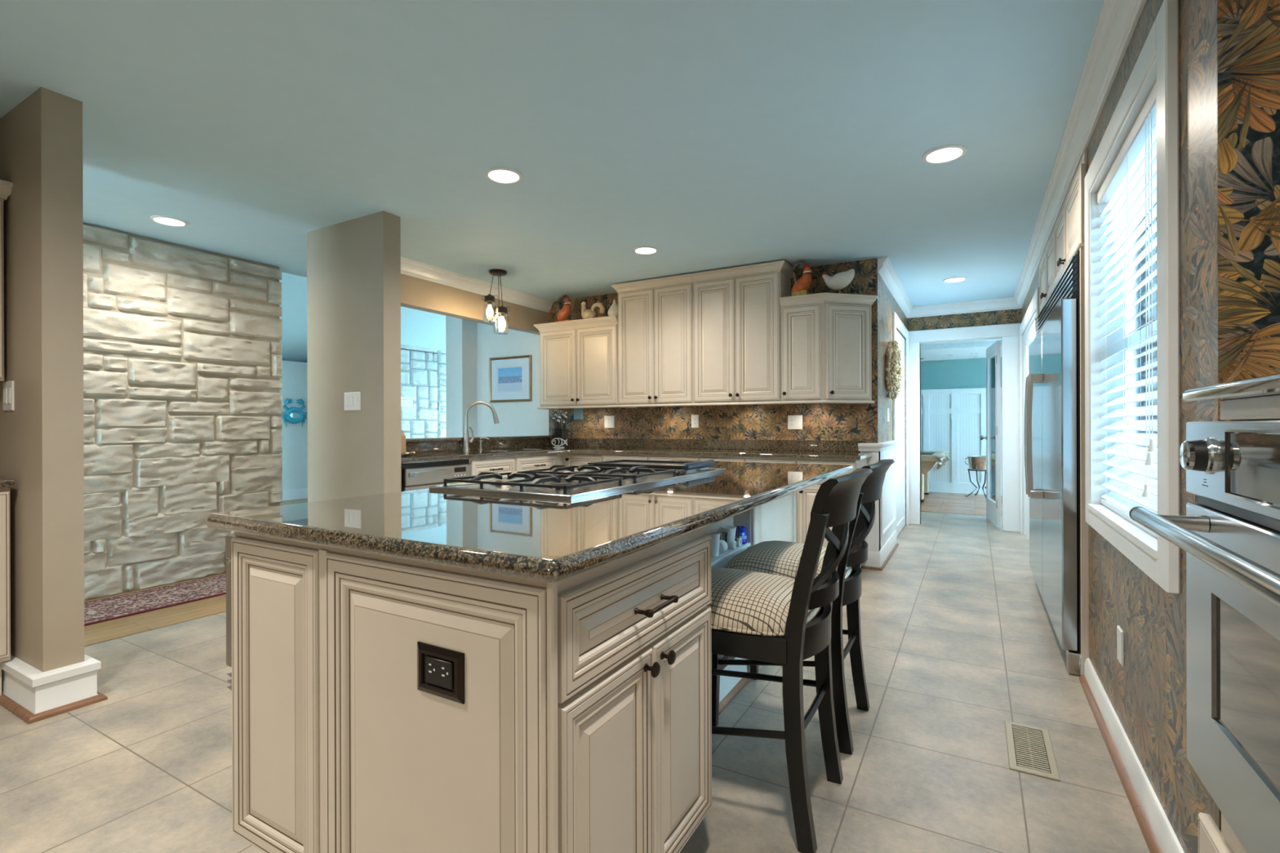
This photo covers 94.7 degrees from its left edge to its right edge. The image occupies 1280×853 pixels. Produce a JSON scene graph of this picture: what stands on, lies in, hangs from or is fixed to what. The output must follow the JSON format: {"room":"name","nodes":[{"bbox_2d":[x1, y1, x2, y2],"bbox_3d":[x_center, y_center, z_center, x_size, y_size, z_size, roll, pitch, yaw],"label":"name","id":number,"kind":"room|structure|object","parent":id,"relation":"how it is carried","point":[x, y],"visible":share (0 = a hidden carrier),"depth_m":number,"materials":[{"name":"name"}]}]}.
{"room":"kitchen","nodes":[
{"label":"kitchen","id":0,"kind":"room"},
{"bbox_2d":[83,222,282,599],"bbox_3d":[-3.848,-0.098,3.917,0.541,2.483,2.631,0,0,30],"label":"wall","id":1,"kind":"structure","parent":0,"point":[183,362],"depth_m":4.25,"materials":[{"name":"stone"}]},
{"bbox_2d":[279,360,307,490],"bbox_3d":[-6.503,0.066,7.485,0.300,2.150,13.000,0,0,30],"label":"wall","id":2,"kind":"structure","parent":0,"point":[294,380],"depth_m":9.17,"materials":[{"name":"paint"}]},
{"bbox_2d":[282,398,307,426],"bbox_3d":[-5.362,-0.212,9.148,0.090,0.440,0.429,0,0,30],"label":"wall decoration","id":3,"kind":"object","parent":2,"relation":"attached to","point":[292,415],"visible":0.98,"depth_m":9.12,"materials":[{"name":"teal paint"}]},
{"bbox_2d":[282,488,307,501],"bbox_3d":[-6.361,1.061,7.407,0.020,0.160,13.000,0,0,30],"label":"baseboard","id":4,"kind":"structure","parent":2,"relation":"attached to","point":[287,495],"depth_m":9.15,"materials":[{"name":"white paint"}]},
{"bbox_2d":[306,210,401,502],"bbox_3d":[-1.905,-0.103,3.907,0.800,2.466,0.126,0,0,30],"label":"wall partition","id":5,"kind":"structure","parent":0,"point":[353,266],"depth_m":3.80,"materials":[{"name":"beige paint"}]},
{"bbox_2d":[344,391,360,410],"bbox_3d":[-1.858,-0.162,3.802,0.165,0.118,0.009,0,0,30],"label":"light switch","id":6,"kind":"object","parent":5,"relation":"attached to","point":[352,400],"visible":1,"depth_m":3.79,"materials":[{"name":"white plastic"}]},
{"bbox_2d":[279,271,445,362],"bbox_3d":[-4.726,-2.033,6.472,4.400,2.060,13.000,0,0,30],"label":"ceiling","id":7,"kind":"structure","parent":0,"point":[419,328],"depth_m":9.10,"materials":[{"name":"paint"}]},
{"bbox_2d":[400,344,446,438],"bbox_3d":[-4.406,-0.164,10.243,0.625,2.597,2.267,0,0,30],"label":"wall","id":8,"kind":"structure","parent":0,"point":[423,374],"depth_m":10.58,"materials":[{"name":"stone"}]},
{"bbox_2d":[400,396,416,407],"bbox_3d":[-4.224,-0.416,9.669,0.250,0.160,1.150,0,0,30],"label":"mantel shelf","id":9,"kind":"object","parent":8,"relation":"attached to","point":[406,402],"visible":0.27,"depth_m":9.98,"materials":[{"name":"white paint"}]},
{"bbox_2d":[400,273,548,442],"bbox_3d":[-1.657,-0.104,5.287,0.120,2.466,2.518,0,0,30],"label":"wall","id":10,"kind":"structure","parent":0,"point":[418,294],"depth_m":5.26,"materials":[{"name":"beige paint"}]},
{"bbox_2d":[400,256,554,312],"bbox_3d":[-1.574,-1.281,5.238,0.077,0.112,2.519,0,0,30],"label":"trim","id":11,"kind":"structure","parent":10,"relation":"attached to","point":[409,267],"depth_m":5.30,"materials":[{"name":"white paint"}]},
{"bbox_2d":[445,315,548,437],"bbox_3d":[-1.582,-0.905,6.628,1.310,4.066,0.350,0,0,30],"label":"wall","id":12,"kind":"structure","parent":0,"point":[469,344],"depth_m":6.72,"materials":[{"name":"paint"}]},
{"bbox_2d":[488,355,532,402],"bbox_3d":[-1.457,-0.529,6.605,0.608,0.508,0.026,0,0,30],"label":"framed picture","id":13,"kind":"object","parent":12,"relation":"attached to","point":[510,378],"visible":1,"depth_m":6.60,"materials":[{"name":"paper"}]},
{"bbox_2d":[497,367,522,391],"bbox_3d":[-1.457,-0.528,6.605,0.350,0.260,0.001,0,0,30],"label":"print","id":14,"kind":"object","parent":13,"relation":"attached to","point":[509,379],"depth_m":6.60},
{"bbox_2d":[0,0,1103,306],"bbox_3d":[-0.465,-1.400,2.733,6.900,0.120,10.700,0,0,30],"label":"ceiling","id":15,"kind":"structure","parent":0,"point":[708,135],"depth_m":2.62,"materials":[{"name":"paint"}]},
{"bbox_2d":[149,215,188,226],"bbox_3d":[-3.046,-1.328,3.816,0.196,0.008,0.196,0,0,30],"label":"recessed light","id":16,"kind":"object","parent":15,"relation":"in","point":[163,220],"visible":1,"depth_m":3.81,"materials":[{"name":"white paint"}]},
{"bbox_2d":[481,269,510,334],"bbox_3d":[-1.233,-1.066,5.073,0.202,0.544,0.229,0,0,-37],"label":"pendant light","id":17,"kind":"object","parent":15,"relation":"hanging from","point":[500,311],"visible":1,"depth_m":5.04,"materials":[{"name":"black metal"}]},
{"bbox_2d":[484,301,495,322],"bbox_3d":[-1.292,-0.985,5.067,0.098,0.168,0.098,0,0,30],"label":"glass jar","id":18,"kind":"object","parent":17,"relation":"on","point":[489,311],"depth_m":5.05,"materials":[{"name":"white"}]},
{"bbox_2d":[493,313,504,333],"bbox_3d":[-1.232,-0.898,5.157,0.098,0.168,0.098,0,0,30],"label":"glass jar","id":19,"kind":"object","parent":17,"relation":"on","point":[494,323],"depth_m":5.14,"materials":[{"name":"white"}]},
{"bbox_2d":[496,312,508,334],"bbox_3d":[-1.175,-0.878,5.034,0.098,0.168,0.098,0,0,30],"label":"glass jar","id":20,"kind":"object","parent":17,"relation":"on","point":[502,324],"depth_m":5.02,"materials":[{"name":"white"}]},
{"bbox_2d":[484,167,522,183],"bbox_3d":[-0.725,-1.334,3.139,0.196,0.008,0.196,0,0,30],"label":"recessed light","id":21,"kind":"object","parent":15,"relation":"in","point":[499,175],"visible":1,"depth_m":3.13,"materials":[{"name":"white paint"}]},
{"bbox_2d":[632,246,658,254],"bbox_3d":[0.043,-1.337,4.482,0.196,0.008,0.196,0,0,30],"label":"recessed light","id":22,"kind":"object","parent":15,"relation":"in","point":[640,250],"visible":1,"depth_m":4.48,"materials":[{"name":"white paint"}]},
{"bbox_2d":[922,144,967,164],"bbox_3d":[1.501,-1.341,2.909,0.196,0.008,0.196,0,0,30],"label":"recessed light","id":23,"kind":"object","parent":15,"relation":"in","point":[945,153],"visible":1,"depth_m":2.90,"materials":[{"name":"white paint"}]},
{"bbox_2d":[942,276,967,282],"bbox_3d":[2.892,-1.346,5.412,0.196,0.008,0.196,0,0,30],"label":"recessed light","id":24,"kind":"object","parent":15,"relation":"in","point":[956,279],"visible":1,"depth_m":5.41,"materials":[{"name":"white paint"}]},
{"bbox_2d":[0,492,1150,852],"bbox_3d":[-0.781,1.164,5.102,12.800,0.084,14.500,0,0,30],"label":"floor","id":25,"kind":"structure","parent":0,"point":[960,641],"depth_m":2.10,"materials":[{"name":"tile"}]},
{"bbox_2d":[0,488,10,695],"bbox_3d":[-2.959,0.694,2.159,0.458,0.878,0.832,0,0,30],"label":"base cabinet","id":26,"kind":"object","parent":25,"relation":"on","point":[5,518],"visible":0.96,"depth_m":2.41,"materials":[{"name":"beige paint"}]},
{"bbox_2d":[0,478,14,488],"bbox_3d":[-2.966,0.236,2.166,0.439,0.035,0.838,0,0,30],"label":"countertop","id":27,"kind":"structure","parent":26,"relation":"on","point":[4,483],"depth_m":2.40,"materials":[{"name":"stone"}]},
{"bbox_2d":[0,86,84,671],"bbox_3d":[-2.659,-0.100,2.563,0.785,2.466,0.124,0,0,30],"label":"wall pier","id":28,"kind":"object","parent":25,"relation":"on","point":[42,440],"visible":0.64,"depth_m":2.38,"materials":[{"name":"beige paint"}]},
{"bbox_2d":[3,380,13,410],"bbox_3d":[-2.677,-0.129,2.497,0.118,0.125,0.009,0,0,30],"label":"light switch","id":29,"kind":"object","parent":28,"relation":"attached to","point":[8,386],"visible":1,"depth_m":2.48,"materials":[{"name":"white plastic"}]},
{"bbox_2d":[1,653,101,714],"bbox_3d":[-2.477,1.049,2.463,0.455,0.166,0.204,0,0,30],"label":"baseboard","id":30,"kind":"object","parent":28,"relation":"attached to","point":[36,691],"visible":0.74,"depth_m":2.36,"materials":[{"name":"white paint"}]},
{"bbox_2d":[0,691,107,724],"bbox_3d":[-2.470,1.120,2.459,0.471,0.023,0.236,0,0,30],"label":"trim","id":31,"kind":"structure","parent":30,"relation":"attached to","point":[11,705],"depth_m":2.34,"materials":[{"name":"brown wood"}]},
{"bbox_2d":[84,573,226,626],"bbox_3d":[-2.890,1.123,4.344,0.560,0.010,3.900,0,0,30],"label":"runner rug","id":32,"kind":"object","parent":25,"relation":"on","point":[95,611],"visible":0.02,"depth_m":3.80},
{"bbox_2d":[400,459,471,491],"bbox_3d":[-1.693,0.693,4.377,0.671,0.871,0.604,0,0,30],"label":"dishwasher","id":33,"kind":"object","parent":25,"relation":"on","point":[414,476],"visible":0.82,"depth_m":4.16,"materials":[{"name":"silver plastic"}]},
{"bbox_2d":[468,456,515,479],"bbox_3d":[-1.423,0.688,4.868,0.677,0.878,0.509,0,0,30],"label":"base cabinet","id":34,"kind":"object","parent":25,"relation":"on","point":[499,464],"visible":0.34,"depth_m":4.71,"materials":[{"name":"beige paint"}]},
{"bbox_2d":[225,492,795,852],"bbox_3d":[0.038,0.685,2.281,1.072,0.878,2.498,0,0,30],"label":"kitchen island","id":35,"kind":"object","parent":25,"relation":"on","point":[381,704],"depth_m":1.18,"materials":[{"name":"beige paint"}]},
{"bbox_2d":[425,655,452,689],"bbox_3d":[-0.368,0.450,1.078,0.070,0.050,0.004,0,0,30],"label":"socket","id":36,"kind":"object","parent":35,"relation":"attached to","point":[438,668],"depth_m":1.08,"materials":[{"name":"black plastic"}]},
{"bbox_2d":[417,641,464,704],"bbox_3d":[-0.367,0.450,1.079,0.120,0.090,0.008,0,0,30],"label":"outlet","id":37,"kind":"object","parent":35,"relation":"attached to","point":[440,664],"depth_m":1.07,"materials":[{"name":"black plastic"}]},
{"bbox_2d":[206,460,853,582],"bbox_3d":[0.039,0.228,2.306,1.080,0.035,2.592,0,0,30],"label":"island countertop","id":38,"kind":"structure","parent":35,"relation":"on","point":[547,540],"depth_m":1.35,"materials":[{"name":"stone"}]},
{"bbox_2d":[428,459,726,499],"bbox_3d":[-0.153,0.185,2.375,0.592,0.051,1.230,0,0,30],"label":"gas cooktop","id":39,"kind":"object","parent":38,"relation":"in","point":[593,478],"visible":1,"depth_m":2.09,"materials":[{"name":"metal"}]},
{"bbox_2d":[706,531,720,556],"bbox_3d":[0.296,0.472,2.363,0.056,0.092,0.055,0,0,30],"label":"paper cup","id":40,"kind":"object","parent":35,"relation":"on","point":[715,536],"visible":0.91,"depth_m":2.34,"materials":[{"name":"white paper"}]},
{"bbox_2d":[720,525,737,549],"bbox_3d":[0.377,0.473,2.506,0.068,0.090,0.067,0,0,30],"label":"paper cup","id":41,"kind":"object","parent":35,"relation":"on","point":[731,530],"visible":0.84,"depth_m":2.48,"materials":[{"name":"white paper"}]},
{"bbox_2d":[734,525,746,544],"bbox_3d":[0.440,0.480,2.615,0.068,0.074,0.068,0,0,30],"label":"jar","id":42,"kind":"object","parent":35,"relation":"on","point":[743,535],"visible":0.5,"depth_m":2.59,"materials":[{"name":"blue plastic"}]},
{"bbox_2d":[514,453,557,471],"bbox_3d":[-1.155,0.687,5.340,0.677,0.878,0.574,0,0,30],"label":"base cabinet","id":43,"kind":"object","parent":25,"relation":"on","point":[522,463],"visible":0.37,"depth_m":5.16,"materials":[{"name":"beige paint"}]},
{"bbox_2d":[556,453,602,471],"bbox_3d":[-0.673,0.685,5.782,1.078,0.878,0.669,0,0,30],"label":"base cabinet","id":44,"kind":"object","parent":25,"relation":"on","point":[570,460],"visible":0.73,"depth_m":5.44,"materials":[{"name":"beige paint"}]},
{"bbox_2d":[602,453,648,461],"bbox_3d":[0.005,0.683,5.405,0.469,0.878,0.657,0,0,30],"label":"base cabinet","id":45,"kind":"object","parent":25,"relation":"on","point":[606,457],"visible":0.06,"depth_m":5.16,"materials":[{"name":"beige paint"}]},
{"bbox_2d":[648,455,698,461],"bbox_3d":[0.413,0.682,5.173,0.469,0.878,0.657,0,0,30],"label":"base cabinet","id":46,"kind":"object","parent":25,"relation":"on","point":[665,458],"visible":0.02,"depth_m":4.93,"materials":[{"name":"beige paint"}]},
{"bbox_2d":[698,456,746,462],"bbox_3d":[0.792,0.681,4.958,0.399,0.878,0.657,0,0,30],"label":"base cabinet","id":47,"kind":"object","parent":25,"relation":"on","point":[700,458],"visible":0.03,"depth_m":4.70,"materials":[{"name":"beige paint"}]},
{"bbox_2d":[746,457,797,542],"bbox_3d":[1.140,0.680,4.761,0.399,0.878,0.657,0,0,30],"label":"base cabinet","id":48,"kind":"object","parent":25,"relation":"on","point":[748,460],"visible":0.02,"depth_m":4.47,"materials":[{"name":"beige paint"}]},
{"bbox_2d":[706,468,872,852],"bbox_3d":[0.379,0.625,1.804,0.618,1.005,0.502,0,0,30],"label":"bar stool","id":49,"kind":"object","parent":25,"relation":"on","point":[759,616],"visible":0.73,"depth_m":1.62,"materials":[{"name":"black paint"}]},
{"bbox_2d":[711,458,894,755],"bbox_3d":[0.648,0.624,2.278,0.618,1.005,0.502,0,0,30],"label":"bar stool","id":50,"kind":"object","parent":25,"relation":"on","point":[777,557],"visible":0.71,"depth_m":2.15,"materials":[{"name":"black paint"}]},
{"bbox_2d":[796,457,867,546],"bbox_3d":[1.498,0.679,4.557,0.424,0.878,0.657,0,0,30],"label":"base cabinet","id":51,"kind":"object","parent":25,"relation":"on","point":[806,497],"visible":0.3,"depth_m":4.38,"materials":[{"name":"beige paint"}]},
{"bbox_2d":[400,435,871,463],"bbox_3d":[-0.236,0.169,4.481,3.435,0.152,2.516,0,0,30],"label":"countertop","id":52,"kind":"structure","parent":51,"relation":"on","point":[429,451],"depth_m":5.11,"materials":[{"name":"brown stone"}]},
{"bbox_2d":[462,400,499,450],"bbox_3d":[-1.422,-0.008,5.276,0.327,0.440,0.063,0,0,-29],"label":"kitchen faucet","id":53,"kind":"object","parent":52,"relation":"on","point":[466,440],"visible":0.99,"depth_m":5.21,"materials":[{"name":"silver metal"}]},
{"bbox_2d":[441,448,543,453],"bbox_3d":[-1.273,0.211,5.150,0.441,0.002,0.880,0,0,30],"label":"sink","id":54,"kind":"object","parent":52,"relation":"in","point":[507,449],"visible":0.98,"depth_m":5.11,"materials":[{"name":"metal"}]},
{"bbox_2d":[551,409,568,447],"bbox_3d":[-0.814,0.017,6.053,0.160,0.386,0.133,0,0,30],"label":"utensil holder","id":55,"kind":"object","parent":52,"relation":"on","point":[562,433],"visible":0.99,"depth_m":6.02,"materials":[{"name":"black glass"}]},
{"bbox_2d":[920,450,949,502],"bbox_3d":[4.106,0.750,9.368,1.391,0.713,1.654,0,0,30],"label":"pool table","id":56,"kind":"object","parent":25,"relation":"on","point":[929,460],"visible":0.3,"depth_m":8.65,"materials":[{"name":"brown wood"}]},
{"bbox_2d":[964,455,986,497],"bbox_3d":[5.318,0.782,9.195,0.388,0.642,0.477,0,0,-28],"label":"stand","id":57,"kind":"object","parent":25,"relation":"on","point":[975,462],"visible":0.7,"depth_m":9.10,"materials":[{"name":"metal"}]},
{"bbox_2d":[964,455,986,470],"bbox_3d":[5.317,0.564,9.195,0.437,0.205,0.390,0,0,30],"label":"tub","id":58,"kind":"object","parent":57,"relation":"in","point":[975,462],"depth_m":9.08,"materials":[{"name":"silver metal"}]},
{"bbox_2d":[1004,720,1060,781],"bbox_3d":[1.356,1.118,2.050,0.138,0.006,0.352,0,0,30],"label":"floor vent","id":59,"kind":"object","parent":25,"relation":"in","point":[1030,750],"visible":1,"depth_m":2.03,"materials":[{"name":"beige metal"}]},
{"bbox_2d":[1023,249,1080,675],"bbox_3d":[2.637,0.161,3.320,0.791,1.907,1.853,0,0,30],"label":"refrigerator","id":60,"kind":"object","parent":25,"relation":"on","point":[1051,428],"visible":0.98,"depth_m":2.85,"materials":[{"name":"silver metal"}]},
{"bbox_2d":[1080,246,1088,675],"bbox_3d":[2.707,0.159,3.290,0.640,1.913,1.922,0,0,30],"label":"refrigerator surround","id":61,"kind":"object","parent":25,"relation":"on","point":[1083,525],"visible":0.13,"depth_m":2.61,"materials":[{"name":"beige paint"}]},
{"bbox_2d":[1198,395,1279,852],"bbox_3d":[1.058,0.537,0.134,0.933,1.170,1.875,0,0,30],"label":"base cabinet","id":62,"kind":"object","parent":25,"relation":"on","point":[1211,839],"visible":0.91,"depth_m":1.07,"materials":[{"name":"beige paint"}]},
{"bbox_2d":[1128,420,1279,852],"bbox_3d":[1.139,0.336,0.715,0.724,0.692,0.787,0,0,30],"label":"wall oven","id":63,"kind":"object","parent":62,"relation":"in","point":[1230,537],"visible":1,"depth_m":0.95,"materials":[{"name":"silver metal"}]},
{"bbox_2d":[1182,373,1279,401],"bbox_3d":[1.046,-0.062,0.140,0.957,0.026,1.975,0,0,30],"label":"countertop","id":64,"kind":"structure","parent":62,"relation":"on","point":[1265,385],"depth_m":0.95,"materials":[{"name":"stone"}]},
{"bbox_2d":[548,257,877,452],"bbox_3d":[0.489,-0.111,5.586,3.317,2.466,0.120,0,0,30],"label":"wall","id":65,"kind":"structure","parent":0,"point":[820,421],"depth_m":5.21,"materials":[{"name":"brown paper"}]},
{"bbox_2d":[533,315,636,409],"bbox_3d":[-0.555,-0.607,5.896,1.000,0.858,0.367,0,0,30],"label":"upper cabinet","id":66,"kind":"object","parent":65,"relation":"attached to","point":[579,358],"visible":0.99,"depth_m":5.74,"materials":[{"name":"beige paint"}]},
{"bbox_2d":[555,294,570,322],"bbox_3d":[-0.759,-1.180,5.907,0.159,0.290,0.112,0,0,30],"label":"rooster","id":67,"kind":"object","parent":66,"relation":"on","point":[563,314],"visible":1,"depth_m":5.87,"materials":[{"name":"ceramic"}]},
{"bbox_2d":[579,301,604,319],"bbox_3d":[-0.470,-1.132,5.743,0.280,0.193,0.112,0,0,30],"label":"rooster","id":68,"kind":"object","parent":66,"relation":"on","point":[585,313],"visible":0.91,"depth_m":5.71,"materials":[{"name":"beige ceramic"}]},
{"bbox_2d":[607,299,617,315],"bbox_3d":[-0.243,-1.122,5.626,0.132,0.172,0.133,0,0,30],"label":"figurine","id":69,"kind":"object","parent":66,"relation":"on","point":[613,310],"visible":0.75,"depth_m":5.58,"materials":[{"name":"white ceramic"}]},
{"bbox_2d":[604,415,614,427],"bbox_3d":[-0.311,-0.047,5.966,0.118,0.125,0.009,0,0,30],"label":"light switch","id":70,"kind":"object","parent":65,"relation":"attached to","point":[609,420],"visible":1,"depth_m":5.96,"materials":[{"name":"white plastic"}]},
{"bbox_2d":[405,437,866,453],"bbox_3d":[-0.196,0.165,4.461,3.226,0.090,2.506,0,0,30],"label":"backsplash","id":71,"kind":"structure","parent":65,"relation":"attached to","point":[730,444],"depth_m":5.35,"materials":[{"name":"stone"}]},
{"bbox_2d":[611,273,693,407],"bbox_3d":[0.176,-0.754,5.481,0.818,1.148,0.367,0,0,30],"label":"upper cabinet","id":72,"kind":"object","parent":65,"relation":"attached to","point":[655,316],"visible":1,"depth_m":5.32,"materials":[{"name":"beige paint"}]},
{"bbox_2d":[690,260,793,405],"bbox_3d":[0.890,-0.756,5.076,0.819,1.148,0.367,0,0,30],"label":"upper cabinet","id":73,"kind":"object","parent":65,"relation":"attached to","point":[737,332],"visible":1,"depth_m":4.94,"materials":[{"name":"beige paint"}]},
{"bbox_2d":[787,415,802,429],"bbox_3d":[1.324,-0.035,5.038,0.125,0.122,0.009,0,0,30],"label":"light switch","id":74,"kind":"object","parent":65,"relation":"attached to","point":[794,422],"visible":1,"depth_m":5.04,"materials":[{"name":"white plastic"}]},
{"bbox_2d":[778,292,877,404],"bbox_3d":[1.509,-0.610,4.725,0.692,0.853,0.367,0,0,30],"label":"upper cabinet","id":75,"kind":"object","parent":65,"relation":"attached to","point":[826,338],"visible":1,"depth_m":4.65,"materials":[{"name":"beige paint"}]},
{"bbox_2d":[791,261,812,296],"bbox_3d":[1.304,-1.188,4.754,0.164,0.306,0.118,0,0,30],"label":"rooster","id":76,"kind":"object","parent":75,"relation":"on","point":[801,286],"visible":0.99,"depth_m":4.72,"materials":[{"name":"orange ceramic"}]},
{"bbox_2d":[820,268,854,293],"bbox_3d":[1.566,-1.139,4.686,0.267,0.207,0.124,0,0,30],"label":"hen","id":77,"kind":"object","parent":75,"relation":"on","point":[838,281],"visible":0.94,"depth_m":4.63,"materials":[{"name":"white ceramic"}]},
{"bbox_2d":[877,272,906,525],"bbox_3d":[2.427,-0.117,5.762,0.120,2.466,2.341,0,0,30],"label":"wall","id":78,"kind":"structure","parent":0,"point":[888,304],"depth_m":5.08,"materials":[{"name":"white paint"}]},
{"bbox_2d":[860,447,896,551],"bbox_3d":[2.087,0.652,5.121,0.151,0.930,1.105,0,0,30],"label":"trim","id":79,"kind":"structure","parent":78,"relation":"attached to","point":[884,524],"depth_m":4.93,"materials":[{"name":"white paint"}]},
{"bbox_2d":[857,440,899,451],"bbox_3d":[2.081,0.163,5.100,0.185,0.060,1.145,0,0,30],"label":"trim","id":80,"kind":"structure","parent":78,"relation":"attached to","point":[880,446],"depth_m":4.64,"materials":[{"name":"white paint"}]},
{"bbox_2d":[861,530,897,567],"bbox_3d":[2.083,1.050,5.116,0.149,0.135,1.119,0,0,30],"label":"baseboard","id":81,"kind":"structure","parent":78,"relation":"attached to","point":[875,559],"depth_m":4.68,"materials":[{"name":"white paint"}]},
{"bbox_2d":[861,542,898,570],"bbox_3d":[2.087,1.108,5.105,0.165,0.018,1.135,0,0,30],"label":"trim","id":82,"kind":"structure","parent":78,"relation":"attached to","point":[891,553],"depth_m":4.72,"materials":[{"name":"brown wood"}]},
{"bbox_2d":[884,340,902,400],"bbox_3d":[2.258,-0.503,5.232,0.114,0.540,0.532,0,0,30],"label":"wreath","id":83,"kind":"object","parent":78,"relation":"attached to","point":[893,371],"visible":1,"depth_m":5.11,"materials":[{"name":"white plant"}]},
{"bbox_2d":[877,256,913,318],"bbox_3d":[2.510,-1.293,5.713,0.077,0.112,2.340,0,0,30],"label":"trim","id":84,"kind":"structure","parent":78,"relation":"attached to","point":[886,270],"depth_m":5.35,"materials":[{"name":"white paint"}]},
{"bbox_2d":[893,311,909,535],"bbox_3d":[2.715,0.015,6.152,0.050,2.200,1.300,0,0,30],"label":"door","id":85,"kind":"structure","parent":78,"relation":"in","point":[899,403],"depth_m":6.34,"materials":[{"name":"white paint"}]},
{"bbox_2d":[920,356,1001,389],"bbox_3d":[5.078,-0.953,9.965,7.400,0.680,0.150,0,0,30],"label":"wall","id":86,"kind":"structure","parent":0,"point":[970,373],"depth_m":9.79,"materials":[{"name":"teal paint"}]},
{"bbox_2d":[920,338,1001,360],"bbox_3d":[4.065,-1.190,8.384,7.200,0.200,3.600,0,0,30],"label":"ceiling","id":87,"kind":"structure","parent":0,"point":[962,349],"depth_m":8.54,"materials":[{"name":"white paint"}]},
{"bbox_2d":[906,308,1022,524],"bbox_3d":[3.573,-0.120,6.527,1.358,2.466,0.120,0,0,30],"label":"wall","id":88,"kind":"structure","parent":0,"point":[1008,316],"depth_m":6.46,"materials":[{"name":"brown paper"}]},
{"bbox_2d":[907,297,1020,318],"bbox_3d":[3.516,-1.297,6.443,1.108,0.112,0.077,0,0,30],"label":"trim","id":89,"kind":"structure","parent":88,"relation":"attached to","point":[1003,304],"depth_m":6.43,"materials":[{"name":"white paint"}]},
{"bbox_2d":[908,323,1021,532],"bbox_3d":[3.563,0.013,6.518,1.093,2.200,0.145,0,0,30],"label":"trim","id":90,"kind":"structure","parent":88,"relation":"attached to","point":[1010,333],"depth_m":6.29,"materials":[{"name":"white paint"}]},
{"bbox_2d":[980,340,1000,527],"bbox_3d":[4.053,0.083,6.766,0.180,2.033,0.781,0,0,23],"label":"french door","id":91,"kind":"structure","parent":88,"relation":"in","point":[993,437],"depth_m":6.74,"materials":[{"name":"white paint"}]},
{"bbox_2d":[1022,0,1219,852],"bbox_3d":[2.661,-0.116,3.675,0.130,2.466,5.740,0,0,30],"label":"wall","id":92,"kind":"structure","parent":0,"point":[1148,695],"depth_m":1.45,"materials":[{"name":"brown paper"}]},
{"bbox_2d":[1019,287,1039,540],"bbox_3d":[3.546,0.033,5.266,0.160,2.160,2.020,0,0,30],"label":"door","id":93,"kind":"structure","parent":92,"relation":"in","point":[1028,335],"depth_m":6.07,"materials":[{"name":"white paint"}]},
{"bbox_2d":[1039,150,1087,312],"bbox_3d":[2.662,-1.010,3.301,0.624,0.423,1.944,0,0,30],"label":"upper cabinet","id":94,"kind":"object","parent":92,"relation":"attached to","point":[1067,237],"visible":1,"depth_m":3.00,"materials":[{"name":"beige paint"}]},
{"bbox_2d":[1013,0,1146,308],"bbox_3d":[2.567,-1.292,3.726,0.077,0.112,5.740,0,0,30],"label":"trim","id":95,"kind":"structure","parent":92,"relation":"attached to","point":[1117,20],"depth_m":2.40,"materials":[{"name":"white paint"}]},
{"bbox_2d":[1116,625,1124,666],"bbox_3d":[1.644,0.750,2.018,0.006,0.118,0.075,0,0,30],"label":"wall plate","id":96,"kind":"object","parent":92,"relation":"attached to","point":[1120,649],"visible":1,"depth_m":2.00,"materials":[{"name":"white plastic"}]},
{"bbox_2d":[1079,675,1162,852],"bbox_3d":[1.541,1.110,1.882,0.020,0.021,1.670,0,0,30],"label":"trim","id":97,"kind":"structure","parent":92,"relation":"attached to","point":[1153,845],"depth_m":1.86,"materials":[{"name":"brown wood"}]},
{"bbox_2d":[1084,0,1180,594],"bbox_3d":[1.657,-0.325,1.939,0.160,1.466,1.226,0,0,30],"label":"window","id":98,"kind":"structure","parent":92,"relation":"in","point":[1157,61],"depth_m":1.73,"materials":[{"name":"white paint"}]},
{"bbox_2d":[1097,82,1157,537],"bbox_3d":[1.638,-0.320,1.950,0.071,1.270,1.022,0,0,30],"label":"window blind","id":99,"kind":"object","parent":98,"relation":"attached to","point":[1129,188],"visible":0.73,"depth_m":1.96,"materials":[{"name":"white paint"}]},
{"bbox_2d":[1084,657,1184,852],"bbox_3d":[1.557,1.070,1.873,0.016,0.100,1.670,0,0,30],"label":"baseboard","id":100,"kind":"structure","parent":92,"relation":"attached to","point":[1166,838],"depth_m":1.79,"materials":[{"name":"white paint"}]},
{"bbox_2d":[1217,0,1279,831],"bbox_3d":[1.767,-0.112,0.951,1.265,2.466,0.122,0,0,30],"label":"wall","id":101,"kind":"structure","parent":0,"point":[1248,31],"depth_m":1.19,"materials":[{"name":"brown paper"}]},
{"bbox_3d":[-3.964,-0.096,0.958,0.100,2.466,3.955,0,0,30],"label":"wall","id":102,"kind":"structure","parent":0,"visible":0},
{"bbox_2d":[0,179,13,381],"bbox_3d":[-2.991,-0.607,2.204,0.362,0.831,0.884,0,0,30],"label":"upper cabinet","id":103,"kind":"object","parent":102,"relation":"attached to","point":[6,187],"visible":0.83,"depth_m":2.47,"materials":[{"name":"beige paint"}]},
{"bbox_3d":[4.108,-0.090,8.454,7.600,2.400,3.740,0,0,30],"label":"wall","id":104,"kind":"structure","parent":0,"visible":0},
{"bbox_2d":[920,387,1001,495],"bbox_3d":[4.943,0.240,9.924,7.200,1.727,0.060,0,0,30],"label":"wainscoting","id":105,"kind":"structure","parent":104,"relation":"attached to","point":[953,420],"depth_m":9.76,"materials":[{"name":"white paint"}]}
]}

